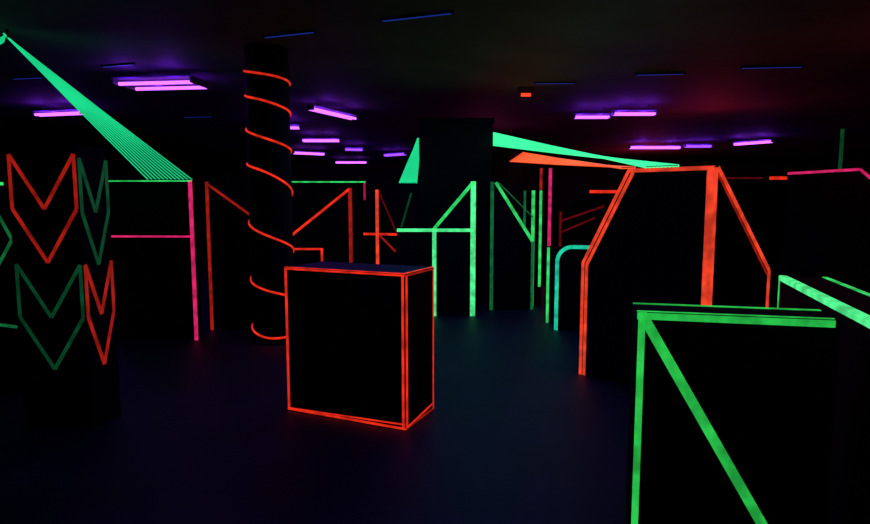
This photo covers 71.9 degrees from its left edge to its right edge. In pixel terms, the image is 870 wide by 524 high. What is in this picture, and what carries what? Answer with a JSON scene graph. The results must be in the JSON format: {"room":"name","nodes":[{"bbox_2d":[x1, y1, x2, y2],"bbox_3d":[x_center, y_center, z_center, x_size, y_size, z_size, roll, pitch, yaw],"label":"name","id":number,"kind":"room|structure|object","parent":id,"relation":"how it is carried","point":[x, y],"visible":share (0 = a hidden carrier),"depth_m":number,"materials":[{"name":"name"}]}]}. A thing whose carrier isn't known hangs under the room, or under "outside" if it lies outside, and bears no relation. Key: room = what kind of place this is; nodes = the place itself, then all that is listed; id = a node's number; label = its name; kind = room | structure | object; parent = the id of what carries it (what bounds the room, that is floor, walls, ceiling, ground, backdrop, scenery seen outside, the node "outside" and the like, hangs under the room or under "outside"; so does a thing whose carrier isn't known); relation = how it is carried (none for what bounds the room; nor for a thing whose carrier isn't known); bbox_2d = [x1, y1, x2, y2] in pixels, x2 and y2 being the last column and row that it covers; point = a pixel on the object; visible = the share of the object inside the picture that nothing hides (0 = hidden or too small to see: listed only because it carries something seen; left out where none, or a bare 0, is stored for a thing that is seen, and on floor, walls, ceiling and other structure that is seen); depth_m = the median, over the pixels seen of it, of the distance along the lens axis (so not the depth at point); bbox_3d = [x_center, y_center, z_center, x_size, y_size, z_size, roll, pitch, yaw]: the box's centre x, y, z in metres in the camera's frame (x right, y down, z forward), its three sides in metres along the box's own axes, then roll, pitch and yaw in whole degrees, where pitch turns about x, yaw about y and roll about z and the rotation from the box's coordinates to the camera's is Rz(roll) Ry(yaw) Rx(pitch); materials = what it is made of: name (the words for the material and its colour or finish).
{"room":"laser tag arena","nodes":[
{"label":"laser tag arena","id":0,"kind":"room"},
{"bbox_2d":[11,76,43,79],"bbox_3d":[-5.490,-2.482,8.088,0.487,0.024,0.129,0,6,0],"label":"ceiling vent","id":1,"kind":"object","parent":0,"point":[31,77],"depth_m":8.07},
{"bbox_2d":[101,62,134,66],"bbox_3d":[-3.870,-2.403,7.322,0.478,0.024,0.175,0,6,0],"label":"ceiling vent","id":2,"kind":"object","parent":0,"point":[121,64],"depth_m":7.30,"materials":[{"name":"purple"}]},
{"bbox_2d":[182,116,212,117],"bbox_3d":[-4.700,-2.873,11.868,0.634,0.024,0.159,0,6,0],"label":"ceiling vent","id":3,"kind":"object","parent":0,"point":[182,116],"depth_m":11.88,"materials":[{"name":"blue"}]},
{"bbox_2d":[263,30,315,37],"bbox_3d":[-1.450,-2.263,5.959,0.575,0.024,0.236,0,6,0],"label":"ceiling vent","id":4,"kind":"object","parent":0,"point":[307,31],"depth_m":5.94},
{"bbox_2d":[0,234,629,523],"bbox_3d":[0.000,0.331,12.852,34.000,0.100,30.500,0,6,0],"label":"floor","id":5,"kind":"structure","parent":0,"point":[205,431],"depth_m":3.95,"materials":[{"name":"carpet"}]},
{"bbox_2d":[0,156,22,392],"bbox_3d":[-3.722,0.103,5.085,0.635,1.950,0.344,0,6,4],"label":"pillar","id":6,"kind":"structure","parent":5,"relation":"on","point":[10,359],"depth_m":4.93,"materials":[{"name":"black paint"}]},
{"bbox_2d":[5,144,120,429],"bbox_3d":[-2.625,0.177,4.273,0.511,1.970,0.324,1,6,6],"label":"pillar","id":7,"kind":"structure","parent":5,"relation":"on","point":[59,203],"depth_m":4.14,"materials":[{"name":"black paint"}]},
{"bbox_2d":[108,180,201,339],"bbox_3d":[-3.215,-0.015,6.863,1.006,1.820,0.104,0,6,2],"label":"wall panel","id":8,"kind":"object","parent":5,"relation":"on","point":[154,224],"visible":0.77,"depth_m":6.81,"materials":[{"name":"black paint"}]},
{"bbox_2d":[205,181,252,330],"bbox_3d":[-2.487,-0.071,7.354,0.580,1.830,0.104,1,6,5],"label":"wall panel","id":9,"kind":"object","parent":5,"relation":"on","point":[227,227],"visible":0.78,"depth_m":7.32,"materials":[{"name":"black paint"}]},
{"bbox_2d":[243,43,294,344],"bbox_3d":[-1.845,-0.721,6.732,0.510,3.250,0.510,0,6,0],"label":"column","id":10,"kind":"structure","parent":5,"relation":"on","point":[266,65],"depth_m":6.54,"materials":[{"name":"black paint"}]},
{"bbox_2d":[293,246,327,265],"bbox_3d":[-1.710,0.282,8.095,0.480,0.975,0.354,0,6,0],"label":"barricade","id":11,"kind":"object","parent":5,"relation":"on","point":[302,254],"visible":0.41,"depth_m":7.89,"materials":[{"name":"black paint"}]},
{"bbox_2d":[293,188,352,262],"bbox_3d":[-1.668,-0.168,8.576,0.985,1.770,0.104,0,6,0],"label":"wall panel","id":12,"kind":"object","parent":5,"relation":"on","point":[331,226],"visible":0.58,"depth_m":8.50,"materials":[{"name":"black paint"}]},
{"bbox_2d":[292,181,366,262],"bbox_3d":[-1.700,-0.345,9.664,1.200,1.900,0.104,0,6,0],"label":"wall panel","id":13,"kind":"object","parent":5,"relation":"on","point":[308,197],"visible":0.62,"depth_m":9.55,"materials":[{"name":"black paint"}]},
{"bbox_2d":[284,261,433,430],"bbox_3d":[-0.566,0.585,4.540,1.016,1.104,0.475,3,6,24],"label":"box","id":14,"kind":"object","parent":5,"relation":"on","point":[360,336],"visible":1,"depth_m":4.32,"materials":[{"name":"black paint"}]},
{"bbox_2d":[363,190,396,264],"bbox_3d":[-0.792,-0.191,8.899,0.530,1.750,0.104,2,6,16],"label":"wall panel","id":15,"kind":"object","parent":5,"relation":"on","point":[380,231],"visible":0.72,"depth_m":8.82,"materials":[{"name":"black paint"}]},
{"bbox_2d":[398,183,416,227],"bbox_3d":[-0.410,-0.246,8.970,0.280,1.845,0.104,0,6,0],"label":"wall panel","id":16,"kind":"object","parent":5,"relation":"on","point":[407,192],"visible":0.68,"depth_m":8.86,"materials":[{"name":"black paint"}]},
{"bbox_2d":[399,138,418,182],"bbox_3d":[-0.348,-1.506,8.878,0.354,0.684,0.165,-4,7,-33],"label":"decoration","id":17,"kind":"object","parent":16,"relation":"attached to","point":[410,173],"visible":1,"depth_m":8.91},
{"bbox_2d":[397,181,475,315],"bbox_3d":[0.018,-0.181,8.273,1.075,1.860,0.104,0,6,0],"label":"wall panel","id":18,"kind":"object","parent":5,"relation":"on","point":[449,247],"visible":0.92,"depth_m":8.23,"materials":[{"name":"black paint"}]},
{"bbox_2d":[418,118,494,303],"bbox_3d":[0.315,-0.796,9.554,1.150,2.820,0.930,0,6,0],"label":"pillar","id":19,"kind":"object","parent":5,"relation":"on","point":[454,152],"visible":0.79,"depth_m":9.05,"materials":[{"name":"black paint"}]},
{"bbox_2d":[488,181,533,309],"bbox_3d":[1.110,-0.235,8.745,0.650,1.870,0.104,0,6,-4],"label":"wall panel","id":20,"kind":"object","parent":5,"relation":"on","point":[511,245],"visible":1,"depth_m":8.71,"materials":[{"name":"black paint"}]},
{"bbox_2d":[507,151,523,219],"bbox_3d":[1.240,-0.533,9.345,0.240,2.340,0.100,0,6,0],"label":"support post","id":21,"kind":"object","parent":5,"relation":"on","point":[515,170],"visible":0.36,"depth_m":9.22,"materials":[{"name":"black paint"}]},
{"bbox_2d":[522,190,542,305],"bbox_3d":[1.470,-0.214,9.123,0.304,1.750,0.254,1,6,9],"label":"post","id":22,"kind":"object","parent":5,"relation":"on","point":[532,200],"visible":0.7,"depth_m":8.96,"materials":[{"name":"black paint"}]},
{"bbox_2d":[539,167,558,284],"bbox_3d":[2.142,-0.674,11.388,0.354,2.200,0.254,1,6,8],"label":"post","id":23,"kind":"object","parent":5,"relation":"on","point":[548,177],"visible":0.52,"depth_m":11.23,"materials":[{"name":"black paint"}]},
{"bbox_2d":[545,246,560,322],"bbox_3d":[1.543,0.295,7.843,0.187,1.000,0.104,2,6,15],"label":"barricade","id":24,"kind":"object","parent":5,"relation":"on","point":[551,251],"visible":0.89,"depth_m":7.80,"materials":[{"name":"black paint"}]},
{"bbox_2d":[554,244,589,331],"bbox_3d":[1.854,0.320,7.324,0.752,1.058,0.164,2,6,19],"label":"barrier","id":25,"kind":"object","parent":5,"relation":"on","point":[568,261],"depth_m":7.32,"materials":[{"name":"black paint"}]},
{"bbox_2d":[558,190,616,248],"bbox_3d":[2.652,-0.335,10.218,1.100,1.765,0.104,1,6,5],"label":"wall panel","id":26,"kind":"object","parent":5,"relation":"on","point":[580,220],"visible":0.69,"depth_m":10.14,"materials":[{"name":"black paint"}]},
{"bbox_2d":[579,166,770,384],"bbox_3d":[2.116,0.122,5.316,1.349,1.864,0.861,5,8,42],"label":"barricade","id":27,"kind":"object","parent":5,"relation":"on","point":[667,235],"visible":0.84,"depth_m":4.99,"materials":[{"name":"black paint"}]},
{"bbox_2d":[510,152,635,168],"bbox_3d":[1.474,-1.233,7.110,0.209,0.465,4.229,-1,6,-6],"label":"decoration","id":28,"kind":"object","parent":27,"relation":"attached to","point":[529,157],"visible":1,"depth_m":7.21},
{"bbox_2d":[493,132,678,167],"bbox_3d":[1.342,-1.350,6.874,0.166,0.749,4.446,-1,6,-14],"label":"fan","id":29,"kind":"object","parent":27,"relation":"attached to","point":[501,140],"visible":1,"depth_m":6.92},
{"bbox_2d":[625,275,869,523],"bbox_3d":[1.690,0.722,3.261,1.212,1.115,1.828,2,6,18],"label":"barricade","id":30,"kind":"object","parent":5,"relation":"on","point":[738,414],"depth_m":2.66,"materials":[{"name":"black paint"}]},
{"bbox_2d":[725,176,786,307],"bbox_3d":[4.550,-0.259,8.667,1.300,1.932,0.104,0,6,0],"label":"wall panel","id":31,"kind":"object","parent":5,"relation":"on","point":[762,200],"visible":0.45,"depth_m":8.57,"materials":[{"name":"black paint"}]},
{"bbox_2d":[781,167,869,292],"bbox_3d":[4.601,-0.094,6.938,1.001,1.960,0.104,4,7,34],"label":"wall panel","id":32,"kind":"object","parent":5,"relation":"on","point":[827,224],"visible":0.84,"depth_m":6.89,"materials":[{"name":"black paint"}]},
{"bbox_2d":[832,128,845,168],"bbox_3d":[4.840,-0.376,7.288,0.080,2.450,0.084,0,6,0],"label":"post","id":33,"kind":"object","parent":5,"relation":"on","point":[839,135],"visible":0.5,"depth_m":7.16,"materials":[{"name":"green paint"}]},
{"bbox_3d":[-5.435,0.057,5.332,0.633,1.990,0.295,0,6,0],"label":"wall panel","id":34,"kind":"object","parent":5,"relation":"on","visible":0},
{"bbox_2d":[0,35,5,44],"bbox_3d":[-4.837,-1.562,5.431,1.612,1.200,0.240,-3,7,-27],"label":"decoration","id":35,"kind":"object","parent":34,"relation":"attached to","point":[2,38],"visible":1,"depth_m":5.82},
{"bbox_2d":[380,10,453,21],"bbox_3d":[-0.170,-2.203,5.382,0.669,0.024,0.270,0,6,0],"label":"ceiling vent","id":36,"kind":"object","parent":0,"point":[443,12],"depth_m":5.36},
{"bbox_2d":[0,0,869,163],"bbox_3d":[0.000,-3.002,12.508,34.000,0.100,30.500,0,6,0],"label":"ceiling","id":37,"kind":"structure","parent":0,"point":[472,61],"depth_m":7.81,"materials":[{"name":"paint"}]},
{"bbox_2d":[32,105,86,116],"bbox_3d":[-6.500,-2.635,10.384,1.030,0.192,0.140,2,6,14],"label":"lamp","id":38,"kind":"object","parent":37,"relation":"hanging from","point":[64,112],"visible":0.74,"depth_m":10.36,"materials":[{"name":"purple"}]},
{"bbox_2d":[3,29,192,179],"bbox_3d":[-3.510,-1.599,6.372,1.665,1.431,0.270,-3,7,-28],"label":"decoration","id":39,"kind":"object","parent":37,"relation":"hanging from","point":[73,96],"visible":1,"depth_m":6.34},
{"bbox_2d":[111,71,212,91],"bbox_3d":[-3.530,-2.368,7.798,1.080,0.192,0.550,1,6,7],"label":"lamp","id":40,"kind":"object","parent":37,"relation":"hanging from","point":[174,82],"visible":1,"depth_m":7.66,"materials":[{"name":"purple"}]},
{"bbox_2d":[290,119,301,128],"bbox_3d":[-3.100,-2.841,12.373,0.680,0.192,0.140,0,6,0],"label":"lamp","id":41,"kind":"object","parent":37,"relation":"hanging from","point":[294,124],"visible":0.44,"depth_m":12.33,"materials":[{"name":"purple"}]},
{"bbox_2d":[292,148,325,154],"bbox_3d":[-4.040,-3.544,19.238,1.080,0.205,0.161,-4,7,-34],"label":"lamp","id":42,"kind":"object","parent":37,"relation":"hanging from","point":[298,151],"visible":1,"depth_m":19.17,"materials":[{"name":"purple"}]},
{"bbox_2d":[301,134,340,141],"bbox_3d":[-2.860,-3.115,15.060,0.980,0.200,0.151,0,6,0],"label":"lamp","id":43,"kind":"object","parent":37,"relation":"hanging from","point":[308,139],"visible":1,"depth_m":15.01,"materials":[{"name":"purple"}]},
{"bbox_2d":[306,100,357,119],"bbox_3d":[-1.760,-2.635,10.384,0.140,0.192,1.380,3,6,24],"label":"lamp","id":44,"kind":"object","parent":37,"relation":"hanging from","point":[315,108],"visible":1,"depth_m":10.29,"materials":[{"name":"purple"}]},
{"bbox_2d":[335,158,366,162],"bbox_3d":[-3.330,-4.017,23.813,1.280,0.205,0.161,0,6,0],"label":"lamp","id":45,"kind":"object","parent":37,"relation":"hanging from","point":[340,158],"visible":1,"depth_m":23.74,"materials":[{"name":"purple"}]},
{"bbox_2d":[344,147,363,150],"bbox_3d":[-2.400,-3.392,17.745,0.580,0.200,0.151,-1,6,-11],"label":"lamp","id":46,"kind":"object","parent":37,"relation":"hanging from","point":[345,148],"visible":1,"depth_m":17.69,"materials":[{"name":"purple"}]},
{"bbox_2d":[383,150,407,156],"bbox_3d":[-1.310,-3.595,19.735,0.980,0.205,0.161,5,8,40],"label":"lamp","id":47,"kind":"object","parent":37,"relation":"hanging from","point":[388,153],"visible":1,"depth_m":19.66,"materials":[{"name":"purple plastic"}]},
{"bbox_2d":[517,87,532,96],"bbox_3d":[1.330,-2.498,8.820,0.220,0.144,0.140,0,6,0],"label":"warning lamp","id":48,"kind":"object","parent":37,"relation":"attached to","point":[521,91],"visible":1,"depth_m":8.79,"materials":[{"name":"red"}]},
{"bbox_2d":[572,108,610,118],"bbox_3d":[2.820,-2.676,10.782,0.680,0.192,0.140,0,6,0],"label":"lamp","id":49,"kind":"object","parent":37,"relation":"hanging from","point":[580,113],"visible":0.98,"depth_m":10.73,"materials":[{"name":"purple"}]},
{"bbox_2d":[611,104,657,115],"bbox_3d":[3.450,-2.635,10.384,0.780,0.192,0.140,0,6,0],"label":"lamp","id":50,"kind":"object","parent":37,"relation":"hanging from","point":[620,112],"visible":1,"depth_m":10.34,"materials":[{"name":"purple"}]},
{"bbox_2d":[628,142,681,148],"bbox_3d":[6.250,-3.318,17.049,1.480,0.205,0.161,0,6,0],"label":"lamp","id":51,"kind":"object","parent":37,"relation":"hanging from","point":[637,146],"visible":1,"depth_m":16.99,"materials":[{"name":"purple"}]},
{"bbox_2d":[683,140,712,147],"bbox_3d":[7.300,-3.279,16.651,0.780,0.200,0.151,0,6,0],"label":"lamp","id":52,"kind":"object","parent":37,"relation":"hanging from","point":[689,145],"visible":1,"depth_m":16.63,"materials":[{"name":"purple"}]},
{"bbox_2d":[732,135,774,145],"bbox_3d":[8.300,-3.176,15.656,0.151,0.200,1.030,-4,7,-35],"label":"lamp","id":53,"kind":"object","parent":37,"relation":"hanging from","point":[769,140],"visible":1,"depth_m":15.57,"materials":[{"name":"purple"}]},
{"bbox_2d":[107,164,802,233],"bbox_3d":[0.000,-2.908,27.899,34.000,3.250,0.100,0,6,0],"label":"wall","id":54,"kind":"structure","parent":0,"point":[574,181],"depth_m":27.73,"materials":[{"name":"paint"}]},
{"bbox_2d":[534,82,575,83],"bbox_3d":[1.690,-2.518,8.436,0.590,0.024,0.032,0,6,0],"label":"ceiling vent","id":55,"kind":"object","parent":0,"point":[534,82],"depth_m":8.42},
{"bbox_2d":[635,72,685,75],"bbox_3d":[2.940,-2.457,7.839,0.640,0.024,0.096,0,6,0],"label":"ceiling vent","id":56,"kind":"object","parent":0,"point":[674,73],"depth_m":7.82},
{"bbox_2d":[740,65,803,68],"bbox_3d":[4.170,-2.415,7.431,0.739,0.024,0.106,0,6,0],"label":"ceiling vent","id":57,"kind":"object","parent":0,"point":[785,66],"depth_m":7.42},
{"bbox_2d":[803,158,869,170],"bbox_3d":[17.050,-1.335,12.680,0.100,3.250,30.500,0,6,0],"label":"wall","id":58,"kind":"structure","parent":0,"point":[862,162],"depth_m":24.91,"materials":[{"name":"paint"}]}
]}

